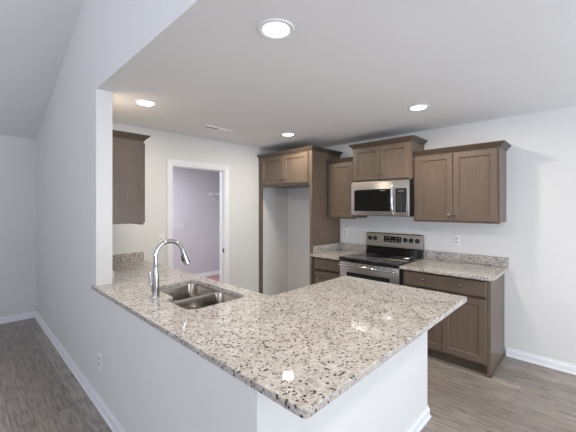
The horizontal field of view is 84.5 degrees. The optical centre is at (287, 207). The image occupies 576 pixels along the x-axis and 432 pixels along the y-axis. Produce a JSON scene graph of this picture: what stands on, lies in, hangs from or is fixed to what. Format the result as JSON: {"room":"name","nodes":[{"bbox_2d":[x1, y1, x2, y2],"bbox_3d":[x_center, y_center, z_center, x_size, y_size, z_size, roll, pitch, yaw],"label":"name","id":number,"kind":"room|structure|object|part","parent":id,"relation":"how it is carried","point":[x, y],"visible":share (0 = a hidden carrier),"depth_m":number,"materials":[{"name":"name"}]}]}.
{"room":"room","nodes":[
{"label":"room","id":0,"kind":"room"},
{"bbox_2d":[0,135,35,316],"bbox_3d":[-5.245,0.199,2.745,0.120,2.665,5.063,0,0,44],"label":"wall","id":1,"kind":"structure","parent":0,"point":[17,154],"depth_m":4.29,"materials":[{"name":"paint"}]},
{"bbox_2d":[0,311,35,323],"bbox_3d":[-5.236,1.487,2.654,0.020,0.088,4.946,0,0,44],"label":"baseboard","id":2,"kind":"structure","parent":1,"relation":"attached to","point":[22,316],"depth_m":4.29,"materials":[{"name":"white paint"}]},
{"bbox_2d":[0,0,83,138],"bbox_3d":[-2.068,-1.732,-0.400,9.060,1.655,5.193,0,0,44],"label":"ceiling","id":3,"kind":"structure","parent":0,"point":[35,35],"depth_m":3.13,"materials":[{"name":"paint"}]},
{"bbox_2d":[36,0,197,389],"bbox_3d":[-0.312,-0.469,1.419,8.820,4.000,0.117,0,0,44],"label":"wall partition","id":4,"kind":"structure","parent":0,"point":[74,138],"depth_m":2.79,"materials":[{"name":"paint"}]},
{"bbox_2d":[98,352,100,369],"bbox_3d":[-1.436,1.171,2.417,0.073,0.118,0.008,0,0,44],"label":"wall outlet","id":5,"kind":"object","parent":4,"relation":"attached to","point":[99,354],"visible":1,"depth_m":2.41,"materials":[{"name":"white plastic"}]},
{"bbox_2d":[112,270,114,282],"bbox_3d":[-1.775,0.567,2.929,0.969,0.100,0.019,0,0,44],"label":"backsplash","id":6,"kind":"structure","parent":4,"relation":"attached to","point":[113,272],"depth_m":2.59,"materials":[{"name":"stone"}]},
{"bbox_2d":[112,130,149,224],"bbox_3d":[-1.674,-0.244,3.050,0.937,0.794,0.335,0,0,44],"label":"upper cabinet","id":7,"kind":"object","parent":4,"relation":"attached to","point":[128,149],"visible":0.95,"depth_m":2.75,"materials":[{"name":"brown wood"}]},
{"bbox_3d":[-1.676,-0.615,3.046,0.936,0.052,0.325,0,0,44],"label":"crown molding","id":8,"kind":"part","parent":7,"relation":"part of","materials":[{"name":"brown wood"}]},
{"bbox_3d":[-1.619,-0.228,3.139,0.892,0.762,0.019,0,0,44],"label":"frame","id":9,"kind":"part","parent":7,"relation":"part of","materials":[{"name":"beige wood"}]},
{"bbox_3d":[-1.450,-0.221,3.006,0.422,0.716,0.021,0,0,44],"label":"door","id":10,"kind":"part","parent":7,"relation":"part of","materials":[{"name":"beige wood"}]},
{"bbox_2d":[173,167,219,273],"bbox_3d":[-2.622,0.248,6.312,0.100,2.565,3.240,0,0,44],"label":"wall","id":11,"kind":"structure","parent":0,"point":[193,204],"depth_m":6.91,"materials":[{"name":"paint"}]},
{"bbox_2d":[173,221,183,229],"bbox_3d":[-2.277,0.376,6.584,0.017,0.190,0.250,0,0,44],"label":"washer outlet box","id":12,"kind":"object","parent":11,"relation":"attached to","point":[177,225],"visible":0.8,"depth_m":6.59,"materials":[{"name":"white plastic"}]},
{"bbox_2d":[194,270,219,276],"bbox_3d":[-2.579,1.487,6.270,0.020,0.088,3.040,0,0,44],"label":"baseboard","id":13,"kind":"structure","parent":11,"relation":"attached to","point":[205,274],"depth_m":7.10,"materials":[{"name":"white paint"}]},
{"bbox_2d":[112,122,287,295],"bbox_3d":[-1.110,0.248,4.402,0.117,2.565,3.066,0,0,44],"label":"wall","id":14,"kind":"structure","parent":0,"point":[242,161],"depth_m":4.66,"materials":[{"name":"paint"}]},
{"bbox_2d":[112,252,143,263],"bbox_3d":[-1.898,0.567,3.486,0.019,0.100,0.610,0,0,44],"label":"backsplash","id":15,"kind":"structure","parent":14,"relation":"attached to","point":[137,256],"depth_m":3.57,"materials":[{"name":"stone"}]},
{"bbox_2d":[159,234,164,243],"bbox_3d":[-1.538,0.379,3.864,0.016,0.118,0.073,0,0,44],"label":"light switch","id":16,"kind":"object","parent":14,"relation":"attached to","point":[161,236],"visible":0.81,"depth_m":3.86,"materials":[{"name":"white plastic"}]},
{"bbox_2d":[167,159,228,283],"bbox_3d":[-1.213,0.468,4.286,0.138,2.127,0.924,0,0,44],"label":"door frame","id":17,"kind":"structure","parent":14,"relation":"in","point":[224,170],"depth_m":4.53,"materials":[{"name":"white paint"}]},
{"bbox_2d":[96,292,426,431],"bbox_3d":[-0.245,1.089,2.403,1.939,0.884,1.626,0,0,44],"label":"wall","id":18,"kind":"structure","parent":0,"point":[149,381],"depth_m":1.73,"materials":[{"name":"paint"}]},
{"bbox_2d":[92,252,466,418],"bbox_3d":[-0.493,0.582,2.675,3.168,0.130,1.710,0,0,44],"label":"countertop","id":19,"kind":"structure","parent":18,"relation":"on","point":[302,348],"depth_m":1.67,"materials":[{"name":"stone"}]},
{"bbox_2d":[149,239,190,298],"bbox_3d":[-0.828,0.420,2.240,0.060,0.394,0.298,0,0,44],"label":"faucet","id":20,"kind":"object","parent":19,"relation":"on","point":[155,291],"visible":1,"depth_m":2.15,"materials":[{"name":"silver metal"}]},
{"bbox_3d":[-0.930,0.489,2.154,0.026,0.104,0.028,0,0,-19],"label":"handle","id":21,"kind":"part","parent":20,"relation":"part of","materials":[{"name":"silver metal"}]},
{"bbox_3d":[-0.835,0.320,2.233,0.030,0.194,0.224,0,0,44],"label":"spout","id":22,"kind":"part","parent":20,"relation":"part of","materials":[{"name":"silver metal"}]},
{"bbox_2d":[160,283,239,308],"bbox_3d":[-0.698,0.749,2.311,0.763,0.203,0.468,0,0,44],"label":"sink","id":23,"kind":"object","parent":19,"relation":"in","point":[192,295],"visible":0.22,"depth_m":2.42,"materials":[{"name":"silver metal"}]},
{"bbox_3d":[-0.803,0.745,2.461,0.404,0.192,0.398,0,0,44],"label":"bowl","id":24,"kind":"part","parent":23,"relation":"part of","materials":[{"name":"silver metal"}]},
{"bbox_3d":[-0.553,0.750,2.171,0.359,0.202,0.468,0,0,44],"label":"bowl","id":25,"kind":"part","parent":23,"relation":"part of","materials":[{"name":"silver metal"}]},
{"bbox_2d":[0,274,575,431],"bbox_3d":[-1.072,1.579,1.049,9.640,0.104,8.660,0,0,44],"label":"floor","id":26,"kind":"structure","parent":0,"point":[39,392],"depth_m":2.58,"materials":[{"name":"plastic"}]},
{"bbox_2d":[35,311,430,431],"bbox_3d":[-1.240,1.487,3.364,4.744,0.088,1.666,0,0,44],"label":"baseboard","id":27,"kind":"structure","parent":26,"relation":"on","point":[423,418],"depth_m":2.48,"materials":[{"name":"white paint"}]},
{"bbox_2d":[257,145,342,293],"bbox_3d":[0.156,0.358,4.813,1.129,2.346,0.713,0,0,44],"label":"enclosure","id":28,"kind":"object","parent":26,"relation":"on","point":[302,167],"visible":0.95,"depth_m":4.45,"materials":[{"name":"beige wood"}]},
{"bbox_3d":[-0.239,-0.547,4.760,0.474,0.413,0.021,0,0,44],"label":"door","id":29,"kind":"part","parent":28,"relation":"part of","materials":[{"name":"beige wood"}]},
{"bbox_3d":[-0.051,-0.543,4.608,0.974,0.464,0.019,0,0,44],"label":"frame","id":30,"kind":"part","parent":28,"relation":"part of","materials":[{"name":"beige wood"}]},
{"bbox_3d":[0.102,-0.547,4.430,0.462,0.413,0.021,0,0,44],"label":"door","id":31,"kind":"part","parent":28,"relation":"part of","materials":[{"name":"beige wood"}]},
{"bbox_3d":[0.159,-0.789,4.816,1.129,0.052,0.703,0,0,44],"label":"crown molding","id":32,"kind":"part","parent":28,"relation":"part of","materials":[{"name":"brown wood"}]},
{"bbox_3d":[0.548,0.378,4.486,0.019,2.306,0.639,0,0,44],"label":"panel","id":33,"kind":"part","parent":28,"relation":"part of","materials":[{"name":"beige wood"}]},
{"bbox_2d":[313,257,339,283],"bbox_3d":[0.708,1.089,4.303,0.456,0.883,0.681,0,0,44],"label":"base cabinet","id":34,"kind":"object","parent":26,"relation":"on","point":[325,269],"visible":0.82,"depth_m":4.10,"materials":[{"name":"brown wood"}]},
{"bbox_3d":[0.501,0.739,4.090,0.412,0.140,0.021,0,0,44],"label":"drawer","id":35,"kind":"part","parent":34,"relation":"part of","materials":[{"name":"beige wood"}]},
{"bbox_3d":[0.501,1.123,4.090,0.412,0.575,0.021,0,0,44],"label":"door","id":36,"kind":"part","parent":34,"relation":"part of","materials":[{"name":"beige wood"}]},
{"bbox_2d":[310,242,366,259],"bbox_3d":[0.701,0.582,4.297,0.460,0.130,0.699,0,0,44],"label":"countertop","id":37,"kind":"structure","parent":34,"relation":"on","point":[334,251],"depth_m":4.41,"materials":[{"name":"stone"}]},
{"bbox_2d":[339,232,423,285],"bbox_3d":[1.119,0.932,3.838,0.756,1.198,0.758,0,0,44],"label":"range","id":38,"kind":"object","parent":26,"relation":"on","point":[384,255],"visible":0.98,"depth_m":3.81,"materials":[{"name":"silver metal"}]},
{"bbox_3d":[0.879,0.685,3.590,0.692,0.029,0.068,0,0,44],"label":"handle","id":39,"kind":"part","parent":38,"relation":"part of","materials":[{"name":"silver metal"}]},
{"bbox_3d":[0.912,0.969,3.624,0.748,0.635,0.031,0,0,44],"label":"oven door","id":40,"kind":"part","parent":38,"relation":"part of","materials":[{"name":"silver metal"}]},
{"bbox_2d":[339,252,421,268],"bbox_3d":[1.114,0.623,3.833,0.756,0.047,0.645,0,0,44],"label":"cooktop","id":41,"kind":"object","parent":38,"relation":"in","point":[382,260],"depth_m":3.73,"materials":[{"name":"black glass"}]},
{"bbox_3d":[1.351,0.422,4.079,0.756,0.178,0.053,0,0,44],"label":"control panel","id":42,"kind":"part","parent":38,"relation":"part of","materials":[{"name":"silver metal"}]},
{"bbox_2d":[403,269,505,377],"bbox_3d":[1.723,1.089,3.324,0.818,0.883,0.681,0,0,44],"label":"base cabinet","id":43,"kind":"object","parent":26,"relation":"on","point":[471,336],"visible":0.54,"depth_m":3.00,"materials":[{"name":"beige wood"}]},
{"bbox_3d":[1.373,1.123,3.248,0.376,0.575,0.021,0,0,44],"label":"door","id":44,"kind":"part","parent":43,"relation":"part of","materials":[{"name":"beige wood"}]},
{"bbox_3d":[1.511,0.739,3.115,0.758,0.140,0.021,0,0,44],"label":"drawer","id":45,"kind":"part","parent":43,"relation":"part of","materials":[{"name":"beige wood"}]},
{"bbox_2d":[400,250,508,281],"bbox_3d":[1.726,0.582,3.307,0.846,0.130,0.701,0,0,44],"label":"countertop","id":46,"kind":"structure","parent":43,"relation":"on","point":[479,267],"depth_m":3.32,"materials":[{"name":"stone"}]},
{"bbox_3d":[1.648,1.123,2.983,0.376,0.575,0.021,0,0,44],"label":"door","id":47,"kind":"part","parent":43,"relation":"part of","materials":[{"name":"beige wood"}]},
{"bbox_3d":[2.024,1.089,3.071,0.034,0.883,0.626,0,0,44],"label":"panel","id":48,"kind":"part","parent":43,"relation":"part of","materials":[{"name":"beige wood"}]},
{"bbox_2d":[96,0,575,150],"bbox_3d":[1.410,-0.984,1.889,7.235,0.101,3.182,0,0,44],"label":"ceiling","id":49,"kind":"structure","parent":0,"point":[349,71],"depth_m":2.13,"materials":[{"name":"paint"}]},
{"bbox_2d":[133,99,156,106],"bbox_3d":[-1.273,-0.930,2.836,0.196,0.008,0.196,0,0,44],"label":"recessed light","id":50,"kind":"object","parent":49,"relation":"in","point":[141,102],"visible":1,"depth_m":2.83,"materials":[{"name":"white paint"}]},
{"bbox_2d":[201,125,233,132],"bbox_3d":[-0.823,-0.930,3.755,0.110,0.008,0.390,0,0,44],"label":"ceiling vent","id":51,"kind":"object","parent":49,"relation":"in","point":[204,126],"visible":1,"depth_m":3.74,"materials":[{"name":"white metal"}]},
{"bbox_2d":[257,18,294,39],"bbox_3d":[-0.062,-0.930,1.664,0.196,0.008,0.196,0,0,44],"label":"recessed light","id":52,"kind":"object","parent":49,"relation":"in","point":[274,28],"visible":1,"depth_m":1.66,"materials":[{"name":"white paint"}]},
{"bbox_2d":[280,133,295,136],"bbox_3d":[0.001,-0.930,4.060,0.196,0.008,0.196,0,0,44],"label":"recessed light","id":53,"kind":"object","parent":49,"relation":"in","point":[282,134],"visible":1,"depth_m":4.04,"materials":[{"name":"white paint"}]},
{"bbox_2d":[407,104,429,110],"bbox_3d":[1.219,-0.930,2.963,0.196,0.008,0.196,0,0,44],"label":"recessed light","id":54,"kind":"object","parent":49,"relation":"in","point":[419,107],"visible":1,"depth_m":2.95,"materials":[{"name":"white paint"}]},
{"bbox_2d":[288,106,575,364],"bbox_3d":[2.557,0.248,3.076,7.235,2.565,0.120,0,0,44],"label":"wall","id":55,"kind":"structure","parent":0,"point":[537,236],"depth_m":3.19,"materials":[{"name":"paint"}]},
{"bbox_2d":[313,242,340,253],"bbox_3d":[0.564,0.567,4.471,0.022,0.100,0.639,0,0,44],"label":"backsplash","id":56,"kind":"structure","parent":55,"relation":"attached to","point":[334,246],"depth_m":4.43,"materials":[{"name":"stone"}]},
{"bbox_2d":[343,229,347,236],"bbox_3d":[0.841,0.371,4.643,0.073,0.118,0.008,0,0,44],"label":"wall outlet","id":57,"kind":"object","parent":55,"relation":"attached to","point":[345,231],"visible":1,"depth_m":4.64,"materials":[{"name":"white plastic"}]},
{"bbox_2d":[326,157,366,218],"bbox_3d":[0.814,-0.256,4.419,0.446,0.817,0.367,0,0,44],"label":"upper cabinet","id":58,"kind":"object","parent":55,"relation":"attached to","point":[340,170],"visible":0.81,"depth_m":4.32,"materials":[{"name":"beige wood"}]},
{"bbox_3d":[0.708,-0.638,4.310,0.444,0.052,0.046,0,0,44],"label":"crown molding","id":59,"kind":"part","parent":58,"relation":"part of","materials":[{"name":"brown wood"}]},
{"bbox_3d":[0.716,-0.233,4.319,0.404,0.739,0.021,0,0,44],"label":"door","id":60,"kind":"part","parent":58,"relation":"part of","materials":[{"name":"beige wood"}]},
{"bbox_3d":[0.731,-0.239,4.334,0.446,0.785,0.019,0,0,44],"label":"frame","id":61,"kind":"part","parent":58,"relation":"part of","materials":[{"name":"beige wood"}]},
{"bbox_2d":[341,242,366,251],"bbox_3d":[0.945,0.567,4.534,0.438,0.100,0.019,0,0,44],"label":"backsplash","id":62,"kind":"structure","parent":55,"relation":"attached to","point":[345,246],"depth_m":4.53,"materials":[{"name":"stone"}]},
{"bbox_2d":[348,135,427,182],"bbox_3d":[1.232,-0.566,3.974,0.860,0.484,0.427,0,0,44],"label":"upper cabinet","id":63,"kind":"object","parent":55,"relation":"attached to","point":[393,158],"visible":0.99,"depth_m":3.80,"materials":[{"name":"beige wood"}]},
{"bbox_3d":[0.982,-0.543,3.979,0.361,0.406,0.021,0,0,44],"label":"door","id":64,"kind":"part","parent":63,"relation":"part of","materials":[{"name":"beige wood"}]},
{"bbox_2d":[351,179,413,216],"bbox_3d":[1.210,-0.107,3.952,0.758,0.423,0.486,0,0,44],"label":"microwave","id":65,"kind":"object","parent":63,"relation":"attached to","point":[391,197],"visible":1,"depth_m":3.77,"materials":[{"name":"silver metal"}]},
{"bbox_3d":[1.204,-0.096,3.664,0.030,0.382,0.064,0,0,44],"label":"handle","id":66,"kind":"part","parent":65,"relation":"part of","materials":[{"name":"silver metal"}]},
{"bbox_3d":[1.288,-0.083,3.622,0.133,0.277,0.005,0,0,44],"label":"control panel","id":67,"kind":"part","parent":65,"relation":"part of","materials":[{"name":"black plastic"}]},
{"bbox_3d":[1.128,-0.550,3.867,0.770,0.452,0.019,0,0,44],"label":"frame","id":68,"kind":"part","parent":63,"relation":"part of","materials":[{"name":"beige wood"}]},
{"bbox_3d":[1.234,-0.782,3.977,0.860,0.052,0.417,0,0,44],"label":"crown molding","id":69,"kind":"part","parent":63,"relation":"part of","materials":[{"name":"brown wood"}]},
{"bbox_3d":[1.246,-0.543,3.724,0.361,0.406,0.021,0,0,44],"label":"door","id":70,"kind":"part","parent":63,"relation":"part of","materials":[{"name":"beige wood"}]},
{"bbox_2d":[453,235,459,245],"bbox_3d":[1.915,0.373,3.606,0.073,0.118,0.008,0,0,44],"label":"wall outlet","id":71,"kind":"object","parent":55,"relation":"attached to","point":[456,238],"visible":1,"depth_m":3.60,"materials":[{"name":"white plastic"}]},
{"bbox_2d":[412,140,511,223],"bbox_3d":[1.847,-0.238,3.421,0.879,0.794,0.367,0,0,44],"label":"upper cabinet","id":72,"kind":"object","parent":55,"relation":"attached to","point":[463,183],"visible":1,"depth_m":3.27,"materials":[{"name":"beige wood"}]},
{"bbox_3d":[1.590,-0.215,3.475,0.393,0.716,0.021,0,0,44],"label":"door","id":73,"kind":"part","parent":72,"relation":"part of","materials":[{"name":"beige wood"}]},
{"bbox_3d":[1.850,-0.609,3.424,0.878,0.052,0.357,0,0,44],"label":"crown molding","id":74,"kind":"part","parent":72,"relation":"part of","materials":[{"name":"brown wood"}]},
{"bbox_3d":[1.877,-0.215,3.198,0.393,0.716,0.021,0,0,44],"label":"door","id":75,"kind":"part","parent":72,"relation":"part of","materials":[{"name":"beige wood"}]},
{"bbox_2d":[425,250,508,267],"bbox_3d":[1.963,0.567,3.552,0.846,0.100,0.019,0,0,44],"label":"backsplash","id":76,"kind":"structure","parent":55,"relation":"attached to","point":[436,255],"depth_m":3.51,"materials":[{"name":"stone"}]},
{"bbox_2d":[506,347,575,374],"bbox_3d":[3.637,1.487,1.936,3.856,0.088,0.020,0,0,44],"label":"baseboard","id":77,"kind":"structure","parent":55,"relation":"attached to","point":[562,366],"depth_m":3.07,"materials":[{"name":"white paint"}]},
{"bbox_3d":[-0.666,0.248,6.606,2.305,2.565,0.100,0,0,44],"label":"wall","id":78,"kind":"structure","parent":0,"visible":0},
{"bbox_2d":[209,193,219,204],"bbox_3d":[-1.068,-0.143,6.681,1.621,0.378,0.357,0,0,44],"label":"wire shelf","id":79,"kind":"object","parent":78,"relation":"attached to","point":[210,194],"visible":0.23,"depth_m":7.13,"materials":[{"name":"white metal"}]}
]}

